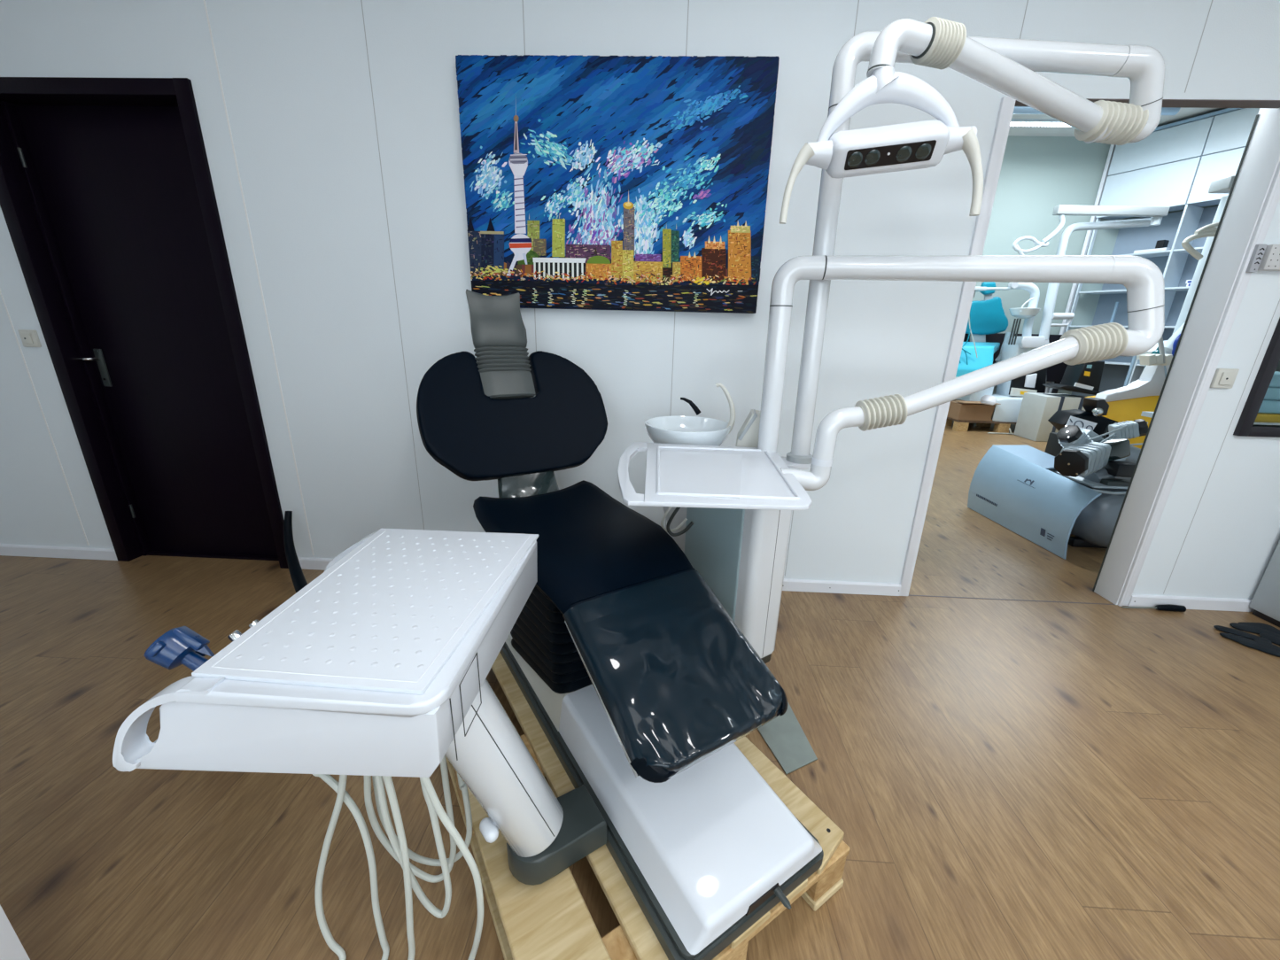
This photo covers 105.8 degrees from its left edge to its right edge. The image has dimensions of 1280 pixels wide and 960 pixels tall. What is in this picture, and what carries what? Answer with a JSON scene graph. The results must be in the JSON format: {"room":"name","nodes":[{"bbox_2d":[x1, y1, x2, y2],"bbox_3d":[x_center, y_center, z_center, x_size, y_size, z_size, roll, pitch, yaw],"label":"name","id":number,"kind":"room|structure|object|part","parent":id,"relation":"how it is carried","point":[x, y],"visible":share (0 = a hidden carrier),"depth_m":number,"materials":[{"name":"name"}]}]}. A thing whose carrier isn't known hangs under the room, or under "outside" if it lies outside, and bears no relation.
{"room":"dental clinic","nodes":[
{"label":"dental clinic","id":0,"kind":"room"},
{"bbox_2d":[0,420,1279,959],"bbox_3d":[2.245,0.458,2.929,12.300,0.080,10.200,2,17,2],"label":"floor","id":1,"kind":"structure","parent":0,"point":[1001,779],"depth_m":1.35,"materials":[{"name":"brown wood"}]},
{"bbox_2d":[0,905,30,959],"bbox_3d":[-1.151,0.584,0.490,0.450,0.980,0.400,2,17,2],"label":"base cabinet","id":2,"kind":"object","parent":1,"relation":"on","point":[11,947],"visible":1,"depth_m":0.71,"materials":[{"name":"white"}]},
{"bbox_2d":[283,511,307,593],"bbox_3d":[-1.452,0.392,2.135,0.747,0.340,0.120,15,22,37],"label":"hose","id":3,"kind":"object","parent":1,"relation":"on","point":[298,580],"visible":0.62,"depth_m":2.26,"materials":[{"name":"rubber"}]},
{"bbox_2d":[445,651,849,959],"bbox_3d":[-0.153,0.758,1.407,0.709,0.145,1.224,-9,21,-31],"label":"wooden pallet","id":4,"kind":"object","parent":1,"relation":"on","point":[551,919],"visible":0.23,"depth_m":0.98,"materials":[{"name":"brown wood"}]},
{"bbox_2d":[416,289,823,959],"bbox_3d":[-0.139,0.078,1.346,0.675,1.192,1.541,-9,21,-31],"label":"dental chair","id":5,"kind":"object","parent":4,"relation":"on","point":[642,686],"visible":1,"depth_m":1.12,"materials":[{"name":"black leather"}]},
{"bbox_2d":[112,528,606,959],"bbox_3d":[-0.376,0.562,0.896,0.614,0.820,0.476,2,17,2],"label":"table","id":6,"kind":"object","parent":5,"relation":"attached to","point":[378,667],"visible":1,"depth_m":0.68,"materials":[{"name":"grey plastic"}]},
{"bbox_3d":[-0.569,0.296,0.589,0.152,0.133,0.030,2,17,2],"label":"handle","id":7,"kind":"part","parent":6,"relation":"part of","materials":[{"name":"white plastic"}]},
{"bbox_2d":[144,626,214,671],"bbox_3d":[-0.696,0.276,0.747,0.105,0.098,0.061,2,17,2],"label":"holder","id":8,"kind":"object","parent":6,"relation":"attached to","point":[175,647],"visible":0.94,"depth_m":0.74,"materials":[{"name":"blue plastic"}]},
{"bbox_3d":[-0.679,0.292,0.753,0.069,0.065,0.032,2,17,2],"label":"stem","id":9,"kind":"part","parent":8,"relation":"part of","materials":[{"name":"blue plastic"}]},
{"bbox_2d":[227,629,241,641],"bbox_3d":[-0.626,0.286,0.790,0.074,0.088,0.017,2,17,2],"label":"handpiece","id":10,"kind":"object","parent":6,"relation":"attached to","point":[236,634],"visible":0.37,"depth_m":0.78,"materials":[{"name":"silver metal"}]},
{"bbox_2d":[248,620,259,628],"bbox_3d":[-0.658,0.282,0.864,0.066,0.070,0.017,2,17,2],"label":"handpiece","id":11,"kind":"object","parent":6,"relation":"attached to","point":[255,622],"visible":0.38,"depth_m":0.85,"materials":[{"name":"silver metal"}]},
{"bbox_3d":[-0.598,0.168,1.016,0.131,0.136,0.034,2,17,2],"label":"handle","id":12,"kind":"part","parent":6,"relation":"part of","materials":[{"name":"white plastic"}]},
{"bbox_3d":[-0.230,0.296,0.644,0.002,0.102,0.089,2,17,2],"label":"service panel","id":13,"kind":"part","parent":6,"relation":"part of","materials":[{"name":"grey plastic"}]},
{"bbox_3d":[-0.266,0.663,0.945,0.088,0.026,0.049,-14,23,-40],"label":"lock knob","id":14,"kind":"part","parent":6,"relation":"part of","materials":[{"name":"white plastic"}]},
{"bbox_3d":[-0.302,0.492,0.917,0.301,0.508,0.126,-1,18,-7],"label":"support post","id":15,"kind":"part","parent":6,"relation":"part of","materials":[{"name":"white paint"}]},
{"bbox_3d":[-0.182,0.750,1.024,0.194,0.066,0.116,-9,21,-31],"label":"mount arm","id":16,"kind":"part","parent":6,"relation":"part of","materials":[{"name":"grey plastic"}]},
{"bbox_2d":[465,289,527,348],"bbox_3d":[-0.522,-0.583,1.773,0.198,0.208,0.093,-9,21,-31],"label":"cushion","id":17,"kind":"object","parent":5,"relation":"on","point":[496,321],"depth_m":1.76,"materials":[{"name":"grey leather"}]},
{"bbox_3d":[-0.458,-0.246,1.779,0.676,0.430,0.285,-9,21,-31],"label":"backrest","id":18,"kind":"part","parent":5,"relation":"part of","materials":[{"name":"black leather"}]},
{"bbox_2d":[473,480,693,614],"bbox_3d":[-0.193,0.164,1.457,0.468,0.097,0.700,-9,21,-31],"label":"seat cushion","id":19,"kind":"object","parent":5,"relation":"on","point":[592,547],"depth_m":1.32,"materials":[{"name":"black leather"}]},
{"bbox_2d":[644,382,811,663],"bbox_3d":[0.269,0.122,1.719,0.602,0.903,0.345,17,23,40],"label":"cuspidor unit","id":20,"kind":"object","parent":4,"relation":"on","point":[740,554],"visible":0.56,"depth_m":1.57,"materials":[{"name":"plastic"}]},
{"bbox_2d":[644,416,730,445],"bbox_3d":[0.169,-0.152,1.742,0.304,0.106,0.304,2,17,2],"label":"basin","id":21,"kind":"object","parent":20,"relation":"in","point":[663,430],"depth_m":1.68,"materials":[{"name":"white ceramic"}]},
{"bbox_3d":[0.183,-0.267,1.753,0.078,0.062,0.020,2,17,2],"label":"rinse spout","id":22,"kind":"part","parent":20,"relation":"part of","materials":[{"name":"black plastic"}]},
{"bbox_3d":[0.256,0.266,1.645,0.056,0.560,0.273,-9,21,-31],"label":"panel","id":23,"kind":"part","parent":20,"relation":"part of","materials":[{"name":"white plastic"}]},
{"bbox_2d":[781,457,811,470],"bbox_3d":[0.374,-0.060,1.608,0.327,0.019,0.390,-9,21,-31],"label":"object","id":24,"kind":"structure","parent":20,"relation":"on","point":[791,465],"depth_m":1.57,"materials":[{"name":"white plastic"}]},
{"bbox_2d":[617,255,1164,510],"bbox_3d":[0.645,-0.260,1.221,1.401,0.618,0.569,2,17,2],"label":"support arm","id":25,"kind":"object","parent":20,"relation":"attached to","point":[679,476],"visible":1,"depth_m":1.25,"materials":[{"name":"white paint"}]},
{"bbox_2d":[617,442,812,510],"bbox_3d":[0.179,-0.018,1.320,0.480,0.040,0.569,2,17,2],"label":"tray","id":26,"kind":"object","parent":25,"relation":"on","point":[679,476],"depth_m":1.22,"materials":[{"name":"white plastic"}]},
{"bbox_3d":[0.857,-0.569,1.304,0.694,0.067,0.067,4,18,9],"label":"horizontal arm","id":27,"kind":"part","parent":25,"relation":"part of","materials":[{"name":"white paint"}]},
{"bbox_3d":[0.922,-0.211,1.281,0.036,0.028,0.036,2,17,2],"label":"arm knob","id":28,"kind":"part","parent":25,"relation":"part of","materials":[{"name":"white plastic"}]},
{"bbox_3d":[0.916,-0.273,1.273,0.493,0.223,0.062,0,18,-6],"label":"spring arm","id":29,"kind":"part","parent":25,"relation":"part of","materials":[{"name":"white paint"}]},
{"bbox_2d":[779,16,1165,464],"bbox_3d":[0.878,-0.575,1.331,1.089,1.156,0.328,1,18,-3],"label":"light","id":30,"kind":"object","parent":20,"relation":"attached to","point":[1009,66],"visible":0.99,"depth_m":1.21,"materials":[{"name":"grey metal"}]},
{"bbox_3d":[0.955,-1.120,1.273,0.608,0.078,0.063,1,17,0],"label":"horizontal arm","id":31,"kind":"part","parent":30,"relation":"part of","materials":[{"name":"white paint"}]},
{"bbox_3d":[0.981,-0.994,1.226,0.616,0.126,0.058,-5,19,-19],"label":"spring arm","id":32,"kind":"part","parent":30,"relation":"part of","materials":[{"name":"white paint"}]},
{"bbox_2d":[757,702,817,775],"bbox_3d":[0.466,0.806,1.538,0.162,0.004,0.261,-4,18,-15],"label":"metal plate","id":33,"kind":"object","parent":1,"relation":"on","point":[784,735],"visible":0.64,"depth_m":1.50,"materials":[{"name":"metal"}]},
{"bbox_2d":[945,417,1016,433],"bbox_3d":[4.873,-0.827,6.852,1.221,0.142,0.850,2,17,2],"label":"pallet","id":34,"kind":"object","parent":1,"relation":"on","point":[1003,427],"visible":0.34,"depth_m":6.47,"materials":[{"name":"brown wood"}]},
{"bbox_2d":[946,399,1000,421],"bbox_3d":[4.481,-0.966,6.618,0.466,0.243,0.550,2,17,2],"label":"cardboard box","id":35,"kind":"object","parent":34,"relation":"on","point":[958,409],"visible":0.72,"depth_m":6.44,"materials":[{"name":"brown cardboard"}]},
{"bbox_2d":[955,281,1039,401],"bbox_3d":[4.574,-1.782,6.641,1.287,1.791,0.690,2,17,2],"label":"dental chair","id":36,"kind":"object","parent":34,"relation":"on","point":[987,316],"visible":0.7,"depth_m":6.62,"materials":[{"name":"fabric"}]},
{"bbox_3d":[4.223,-1.902,6.290,0.120,0.752,0.012,2,17,2],"label":"coiled cord","id":37,"kind":"part","parent":36,"relation":"part of","materials":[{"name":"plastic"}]},
{"bbox_3d":[4.321,-1.964,6.266,0.255,0.740,0.012,2,17,2],"label":"coiled cord","id":38,"kind":"part","parent":36,"relation":"part of","materials":[{"name":"white plastic"}]},
{"bbox_2d":[955,341,1000,377],"bbox_3d":[4.541,-1.656,6.629,1.015,0.442,0.590,2,17,2],"label":"seat cushion","id":39,"kind":"object","parent":36,"relation":"on","point":[974,356],"depth_m":6.41,"materials":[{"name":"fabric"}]},
{"bbox_2d":[974,287,987,291],"bbox_3d":[4.178,-2.480,6.289,0.470,0.045,0.300,2,17,2],"label":"tray","id":40,"kind":"object","parent":36,"relation":"on","point":[977,289],"depth_m":6.14,"materials":[{"name":"white plastic"}]},
{"bbox_3d":[4.771,-2.298,6.784,0.788,0.508,0.090,2,17,2],"label":"backrest","id":41,"kind":"part","parent":36,"relation":"part of","materials":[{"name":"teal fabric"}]},
{"bbox_3d":[5.099,-1.856,6.786,0.147,0.419,0.090,2,17,2],"label":"armrest","id":42,"kind":"part","parent":36,"relation":"part of","materials":[{"name":"plastic"}]},
{"bbox_3d":[5.000,-1.849,6.447,0.426,1.482,0.124,2,17,2],"label":"instrument arm","id":43,"kind":"part","parent":36,"relation":"part of"},
{"bbox_2d":[990,205,1169,422],"bbox_3d":[5.377,-2.032,6.292,1.681,2.656,0.510,2,17,2],"label":"dental unit","id":44,"kind":"object","parent":34,"relation":"on","point":[1010,394],"visible":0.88,"depth_m":6.16,"materials":[{"name":"plastic"}]},
{"bbox_3d":[5.104,-1.164,6.447,0.316,0.119,0.040,2,17,2],"label":"panel","id":45,"kind":"part","parent":44,"relation":"part of","materials":[{"name":"beige plastic"}]},
{"bbox_2d":[1008,297,1041,318],"bbox_3d":[4.979,-2.218,6.258,0.340,0.249,0.340,2,17,2],"label":"basin","id":46,"kind":"object","parent":44,"relation":"in","point":[1021,313],"depth_m":6.17,"materials":[{"name":"white ceramic"}]},
{"bbox_3d":[5.160,-1.314,6.397,0.132,0.184,0.030,2,17,2],"label":"socket plate","id":47,"kind":"part","parent":44,"relation":"part of","materials":[{"name":"plastic"}]},
{"bbox_2d":[1012,214,1065,255],"bbox_3d":[4.826,-2.926,5.886,0.545,0.572,0.054,2,17,2],"label":"lamp","id":48,"kind":"object","parent":44,"relation":"attached to","point":[1044,243],"depth_m":5.88,"materials":[{"name":"white plastic"}]},
{"bbox_3d":[5.401,-2.054,6.206,0.272,0.174,0.080,2,17,2],"label":"handle","id":49,"kind":"part","parent":44,"relation":"part of","materials":[{"name":"white plastic"}]},
{"bbox_3d":[5.600,-3.204,5.767,1.262,0.095,0.090,2,17,2],"label":"arm","id":50,"kind":"part","parent":44,"relation":"part of","materials":[{"name":"grey metal"}]},
{"bbox_2d":[987,428,1013,434],"bbox_3d":[4.966,-0.630,6.338,0.792,0.085,0.018,2,17,2],"label":"cable","id":51,"kind":"object","parent":1,"relation":"on","point":[1011,433],"visible":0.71,"depth_m":6.35,"materials":[{"name":"white plastic"}]},
{"bbox_2d":[963,333,1067,393],"bbox_3d":[5.385,-1.548,7.308,1.931,1.269,0.120,2,17,2],"label":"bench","id":52,"kind":"object","parent":1,"relation":"on","point":[1055,373],"visible":0.12,"depth_m":7.15,"materials":[{"name":"black"}]},
{"bbox_2d":[1013,392,1085,442],"bbox_3d":[5.146,-0.789,6.066,0.514,0.556,0.404,2,17,2],"label":"carton","id":53,"kind":"object","parent":1,"relation":"on","point":[1032,423],"visible":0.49,"depth_m":5.94,"materials":[{"name":"grey cardboard"}]},
{"bbox_2d":[1043,360,1104,395],"bbox_3d":[5.285,-1.241,5.862,0.559,0.405,0.310,2,17,2],"label":"machine","id":54,"kind":"object","parent":53,"relation":"on","point":[1084,377],"visible":0.85,"depth_m":5.78,"materials":[{"name":"plastic"}]},
{"bbox_2d":[1043,382,1100,395],"bbox_3d":[5.281,-1.104,5.899,0.559,0.121,0.300,2,17,2],"label":"tray","id":55,"kind":"object","parent":54,"relation":"on","point":[1088,388],"depth_m":5.79,"materials":[{"name":"black plastic"}]},
{"bbox_3d":[5.310,-1.263,5.752,0.068,0.060,0.008,2,17,2],"label":"label plate","id":56,"kind":"part","parent":54,"relation":"part of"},
{"bbox_2d":[967,418,1148,559],"bbox_3d":[2.781,-0.026,3.091,0.730,0.773,0.870,2,17,2],"label":"compressor","id":57,"kind":"object","parent":1,"relation":"on","point":[1043,498],"visible":0.84,"depth_m":2.90,"materials":[{"name":"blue metal"}]},
{"bbox_2d":[994,445,1055,469],"bbox_3d":[2.660,-0.158,3.257,0.254,0.051,0.471,1,17,-2],"label":"cover","id":58,"kind":"object","parent":57,"relation":"attached to","point":[1028,457],"depth_m":3.26,"materials":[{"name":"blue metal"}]},
{"bbox_3d":[2.828,-0.024,3.049,0.482,0.043,0.628,2,17,2],"label":"mounting plate","id":59,"kind":"part","parent":57,"relation":"part of","materials":[{"name":"metal"}]},
{"bbox_3d":[2.828,0.154,3.093,0.390,0.390,0.680,2,17,2],"label":"tank","id":60,"kind":"part","parent":57,"relation":"part of","materials":[{"name":"grey metal"}]},
{"bbox_2d":[1044,396,1118,457],"bbox_3d":[3.162,-0.187,3.526,0.428,0.838,0.390,2,17,2],"label":"pump","id":61,"kind":"object","parent":1,"relation":"on","point":[1091,419],"visible":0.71,"depth_m":3.35,"materials":[{"name":"metal"}]},
{"bbox_2d":[1045,108,1259,396],"bbox_3d":[6.896,-2.351,5.867,0.460,3.740,2.660,-6,19,-22],"label":"storage cabinet","id":62,"kind":"object","parent":1,"relation":"on","point":[1175,167],"visible":0.38,"depth_m":6.10,"materials":[{"name":"silver metal"}]},
{"bbox_2d":[1069,325,1127,327],"bbox_3d":[6.580,-2.129,6.731,0.390,0.022,0.860,-6,19,-22],"label":"shelf","id":63,"kind":"object","parent":62,"relation":"attached to","point":[1069,326],"depth_m":6.92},
{"bbox_2d":[1078,289,1126,294],"bbox_3d":[6.591,-2.568,6.593,0.390,0.022,0.860,-6,19,-22],"label":"shelf","id":64,"kind":"object","parent":62,"relation":"attached to","point":[1104,291],"depth_m":6.73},
{"bbox_2d":[1109,302,1119,322],"bbox_3d":[6.578,-2.304,6.718,0.030,0.318,0.030,-6,19,-22],"label":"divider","id":65,"kind":"object","parent":62,"relation":"on","point":[1116,306],"visible":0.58,"depth_m":6.70,"materials":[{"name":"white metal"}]},
{"bbox_2d":[1099,360,1131,364],"bbox_3d":[6.568,-1.672,6.875,0.390,0.022,0.860,-6,19,-22],"label":"shelf","id":66,"kind":"object","parent":62,"relation":"attached to","point":[1106,362],"depth_m":6.74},
{"bbox_3d":[6.963,-2.040,6.364,0.020,2.750,1.700,-6,19,-22],"label":"panel","id":67,"kind":"part","parent":62,"relation":"part of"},
{"bbox_2d":[1120,249,1171,257],"bbox_3d":[6.601,-2.987,6.460,0.390,0.022,0.860,-6,19,-22],"label":"shelf","id":68,"kind":"object","parent":62,"relation":"attached to","point":[1160,253],"depth_m":6.28,"materials":[{"name":"white wood"}]},
{"bbox_3d":[6.418,-3.692,6.160,0.020,0.498,0.889,-6,19,-22],"label":"door","id":69,"kind":"part","parent":62,"relation":"part of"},
{"bbox_2d":[1133,248,1171,253],"bbox_3d":[6.655,-2.954,6.260,0.250,0.038,0.320,-6,19,-22],"label":"paper stack","id":70,"kind":"object","parent":62,"relation":"on","point":[1158,249],"visible":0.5,"depth_m":6.19,"materials":[{"name":"white paper"}]},
{"bbox_2d":[1155,240,1169,248],"bbox_3d":[6.657,-3.001,6.177,0.100,0.100,0.080,-6,19,-22],"label":"desk clock","id":71,"kind":"object","parent":70,"relation":"on","point":[1161,244],"visible":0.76,"depth_m":6.15,"materials":[{"name":"black plastic"}]},
{"bbox_3d":[6.430,-4.127,6.023,0.020,0.390,0.889,-6,19,-22],"label":"door","id":72,"kind":"part","parent":62,"relation":"part of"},
{"bbox_2d":[1163,325,1175,328],"bbox_3d":[6.927,-1.875,5.952,0.390,0.022,0.871,-6,19,-22],"label":"shelf","id":73,"kind":"object","parent":62,"relation":"attached to","point":[1166,327],"depth_m":6.10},
{"bbox_2d":[1164,286,1189,291],"bbox_3d":[6.938,-2.314,5.814,0.390,0.022,0.871,-6,19,-22],"label":"shelf","id":74,"kind":"object","parent":62,"relation":"attached to","point":[1167,288],"depth_m":6.10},
{"bbox_2d":[1173,247,1203,254],"bbox_3d":[6.949,-2.733,5.682,0.390,0.022,0.871,-6,19,-22],"label":"shelf","id":75,"kind":"object","parent":62,"relation":"attached to","point":[1176,250],"depth_m":5.98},
{"bbox_3d":[6.756,-4.092,5.214,0.040,0.035,2.620,-6,19,-22],"label":"rail","id":76,"kind":"part","parent":62,"relation":"part of","materials":[{"name":"silver metal"}]},
{"bbox_3d":[6.770,-3.435,5.371,0.020,0.498,0.889,-6,19,-22],"label":"door","id":77,"kind":"part","parent":62,"relation":"part of","materials":[{"name":"white wood"}]},
{"bbox_3d":[6.782,-3.870,5.234,0.020,0.390,0.889,-6,19,-22],"label":"door","id":78,"kind":"part","parent":62,"relation":"part of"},
{"bbox_2d":[1121,604,1186,612],"bbox_3d":[2.439,0.603,2.297,0.277,0.032,0.032,2,17,2],"label":"screwdriver","id":79,"kind":"object","parent":1,"relation":"on","point":[1168,607],"visible":1,"depth_m":2.29,"materials":[{"name":"black plastic"}]},
{"bbox_2d":[1085,175,1235,449],"bbox_3d":[5.082,-1.234,4.578,1.278,2.854,0.420,2,17,2],"label":"dental unit","id":80,"kind":"object","parent":1,"relation":"on","point":[1127,403],"visible":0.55,"depth_m":4.53,"materials":[{"name":"white plastic"}]},
{"bbox_3d":[5.077,-0.369,4.865,1.244,1.031,0.250,2,17,2],"label":"yellow panel","id":81,"kind":"part","parent":80,"relation":"part of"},
{"bbox_2d":[1143,347,1159,369],"bbox_3d":[4.880,-1.151,4.603,0.096,0.225,0.068,2,17,2],"label":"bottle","id":82,"kind":"object","parent":80,"relation":"on","point":[1156,351],"depth_m":4.58,"materials":[{"name":"glass"}]},
{"bbox_3d":[5.005,-1.437,4.402,0.319,0.542,0.100,2,17,2],"label":"arm","id":83,"kind":"part","parent":80,"relation":"part of"},
{"bbox_2d":[1213,622,1279,657],"bbox_3d":[2.686,0.691,2.060,0.320,0.018,0.306,2,17,2],"label":"glove","id":84,"kind":"object","parent":1,"relation":"on","point":[1268,634],"visible":1,"depth_m":2.10,"materials":[{"name":"black rubber"}]},
{"bbox_2d":[1248,540,1279,627],"bbox_3d":[3.196,0.333,1.915,0.635,0.815,0.532,2,17,2],"label":"base cabinet","id":85,"kind":"object","parent":1,"relation":"on","point":[1265,602],"visible":1,"depth_m":2.21,"materials":[{"name":"grey paint"}]},
{"bbox_3d":[6.104,-0.666,5.981,1.177,0.420,0.450,2,17,2],"label":"crate","id":86,"kind":"object","parent":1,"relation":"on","visible":0},
{"bbox_2d":[1123,355,1136,387],"bbox_3d":[5.699,-1.176,5.710,0.131,0.698,0.060,2,17,2],"label":"tube","id":87,"kind":"object","parent":86,"relation":"on","point":[1134,359],"visible":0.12,"depth_m":5.67,"materials":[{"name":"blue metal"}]},
{"bbox_2d":[0,0,1279,599],"bbox_3d":[2.267,-1.220,1.832,12.100,3.780,0.115,2,17,2],"label":"wall","id":88,"kind":"structure","parent":0,"point":[295,77],"depth_m":2.00,"materials":[{"name":"paint"}]},
{"bbox_2d":[17,329,41,347],"bbox_3d":[-2.761,-0.640,2.187,0.075,0.075,0.022,2,17,2],"label":"light switch","id":89,"kind":"object","parent":88,"relation":"attached to","point":[29,337],"visible":1,"depth_m":2.18,"materials":[{"name":"beige plastic"}]},
{"bbox_2d":[0,543,117,560],"bbox_3d":[-3.266,0.368,2.533,1.117,0.060,0.014,2,17,2],"label":"baseboard","id":90,"kind":"structure","parent":88,"relation":"attached to","point":[5,549],"depth_m":2.52,"materials":[{"name":"white wood"}]},
{"bbox_2d":[15,104,124,106],"bbox_3d":[-2.212,-0.653,2.315,1.028,2.190,0.050,2,17,2],"label":"trim","id":91,"kind":"structure","parent":88,"relation":"attached to","point":[15,104],"depth_m":2.01,"materials":[{"name":"brown wood"}]},
{"bbox_2d":[0,77,288,568],"bbox_3d":[-2.217,-0.580,2.249,0.928,2.090,0.141,2,17,2],"label":"door","id":92,"kind":"structure","parent":88,"relation":"in","point":[111,213],"depth_m":2.20,"materials":[{"name":"brown wood"}]},
{"bbox_3d":[-2.614,-0.569,2.270,0.118,0.016,0.053,2,17,2],"label":"handle","id":93,"kind":"part","parent":92,"relation":"part of","materials":[{"name":"silver metal"}]},
{"bbox_3d":[-2.562,-0.535,2.310,0.036,0.175,0.010,2,17,2],"label":"handle plate","id":94,"kind":"part","parent":92,"relation":"part of","materials":[{"name":"grey metal"}]},
{"bbox_3d":[-2.241,0.404,2.585,0.772,0.012,0.040,2,17,2],"label":"sill","id":95,"kind":"part","parent":92,"relation":"part of","materials":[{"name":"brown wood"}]},
{"bbox_2d":[0,0,314,555],"bbox_3d":[-2.229,-0.852,2.106,1.202,2.545,0.004,2,17,2],"label":"wall panel","id":96,"kind":"object","parent":88,"relation":"attached to","point":[205,3],"depth_m":2.17,"materials":[{"name":"white paint"}]},
{"bbox_2d":[297,557,900,596],"bbox_3d":[-0.256,0.480,2.421,3.054,0.060,0.014,2,17,2],"label":"baseboard","id":97,"kind":"structure","parent":88,"relation":"attached to","point":[306,562],"depth_m":2.37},
{"bbox_2d":[455,54,779,313],"bbox_3d":[-0.100,-1.123,1.891,1.177,0.867,0.046,2,17,2],"label":"canvas painting","id":98,"kind":"object","parent":88,"relation":"attached to","point":[592,182],"visible":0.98,"depth_m":1.86,"materials":[{"name":"fabric"}]},
{"bbox_2d":[360,0,1279,593],"bbox_3d":[0.745,-0.739,1.997,3.580,2.550,0.002,2,17,2],"label":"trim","id":99,"kind":"structure","parent":88,"relation":"attached to","point":[360,0],"depth_m":2.01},
{"bbox_2d":[899,96,1016,596],"bbox_3d":[1.317,-0.429,2.120,0.046,2.052,0.127,2,17,2],"label":"trim","id":100,"kind":"structure","parent":88,"relation":"attached to","point":[1007,104],"depth_m":2.00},
{"bbox_2d":[908,594,1114,605],"bbox_3d":[1.798,0.584,2.361,0.992,0.003,0.008,2,17,2],"label":"trim","id":101,"kind":"structure","parent":88,"relation":"attached to","point":[909,594],"depth_m":2.36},
{"bbox_2d":[1014,98,1279,108],"bbox_3d":[1.851,-1.380,1.773,0.994,0.003,0.060,2,17,2],"label":"trim","id":102,"kind":"structure","parent":88,"relation":"attached to","point":[1166,103],"depth_m":1.76,"materials":[{"name":"grey metal"}]},
{"bbox_2d":[1140,411,1154,417],"bbox_3d":[2.900,-0.281,2.313,0.700,0.022,0.300,2,17,2],"label":"trim","id":103,"kind":"structure","parent":88,"relation":"attached to","point":[1144,414],"depth_m":2.44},
{"bbox_2d":[1057,83,1279,100],"bbox_3d":[1.855,-1.403,1.766,1.002,0.045,0.060,2,17,2],"label":"trim","id":104,"kind":"structure","parent":88,"relation":"attached to","point":[1086,90],"depth_m":1.73,"materials":[{"name":"paint"}]},
{"bbox_2d":[1092,108,1279,606],"bbox_3d":[2.350,-0.412,2.077,0.052,2.096,0.143,2,17,2],"label":"trim","id":105,"kind":"structure","parent":88,"relation":"attached to","point":[1253,201],"depth_m":2.02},
{"bbox_2d":[1127,594,1254,612],"bbox_3d":[3.082,0.605,2.297,1.469,0.060,0.014,2,17,2],"label":"baseboard","id":106,"kind":"structure","parent":88,"relation":"attached to","point":[1202,603],"depth_m":2.31,"materials":[{"name":"white wood"}]},
{"bbox_2d":[1210,368,1239,388],"bbox_3d":[2.422,-0.420,2.003,0.080,0.080,0.022,2,17,2],"label":"light switch","id":107,"kind":"object","parent":88,"relation":"attached to","point":[1222,377],"visible":1,"depth_m":2.00,"materials":[{"name":"beige plastic"}]},
{"bbox_2d":[1233,318,1279,437],"bbox_3d":[2.897,-0.541,1.968,0.684,0.749,0.072,2,17,2],"label":"window","id":108,"kind":"structure","parent":88,"relation":"in","point":[1261,408],"depth_m":2.03,"materials":[{"name":"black glass"}]},
{"bbox_3d":[2.897,-0.541,1.969,0.600,0.665,0.005,2,17,2],"label":"pane","id":109,"kind":"part","parent":108,"relation":"part of","materials":[{"name":"clear glass"}]},
{"bbox_2d":[1245,244,1267,272],"bbox_3d":[2.366,-0.853,1.865,0.032,0.099,0.033,2,17,2],"label":"light switch","id":110,"kind":"object","parent":88,"relation":"attached to","point":[1259,251],"visible":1,"depth_m":1.85,"materials":[{"name":"grey plastic"}]},
{"bbox_2d":[1257,244,1279,271],"bbox_3d":[2.470,-0.853,1.858,0.148,0.090,0.035,2,17,2],"label":"wall box","id":111,"kind":"object","parent":88,"relation":"attached to","point":[1270,261],"visible":0.94,"depth_m":1.85,"materials":[{"name":"grey plastic"}]},
{"bbox_2d":[1010,118,1062,124],"bbox_3d":[4.558,-4.260,5.759,1.715,0.030,0.100,2,17,2],"label":"ceiling light","id":112,"kind":"object","parent":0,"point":[1013,120],"depth_m":5.71,"materials":[{"name":"white plastic"}]},
{"bbox_2d":[972,135,1218,394],"bbox_3d":[4.774,-2.808,7.079,7.800,3.780,0.100,2,17,2],"label":"wall","id":113,"kind":"structure","parent":0,"point":[1038,174],"depth_m":6.69,"materials":[{"name":"paint"}]},
{"bbox_2d":[1008,107,1237,136],"bbox_3d":[4.691,-3.821,3.827,7.800,0.100,5.700,2,17,2],"label":"ceiling","id":114,"kind":"structure","parent":0,"point":[1184,113],"depth_m":5.98,"materials":[{"name":"paint"}]},
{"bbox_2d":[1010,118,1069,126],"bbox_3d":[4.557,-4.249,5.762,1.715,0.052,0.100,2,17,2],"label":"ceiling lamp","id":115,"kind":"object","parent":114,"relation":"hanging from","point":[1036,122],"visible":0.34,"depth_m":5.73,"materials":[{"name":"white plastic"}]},
{"bbox_2d":[1012,106,1180,115],"bbox_3d":[4.567,-4.187,5.414,2.765,0.160,0.100,2,17,2],"label":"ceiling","id":116,"kind":"structure","parent":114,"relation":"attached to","point":[1018,110],"depth_m":5.39,"materials":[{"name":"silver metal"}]}
]}

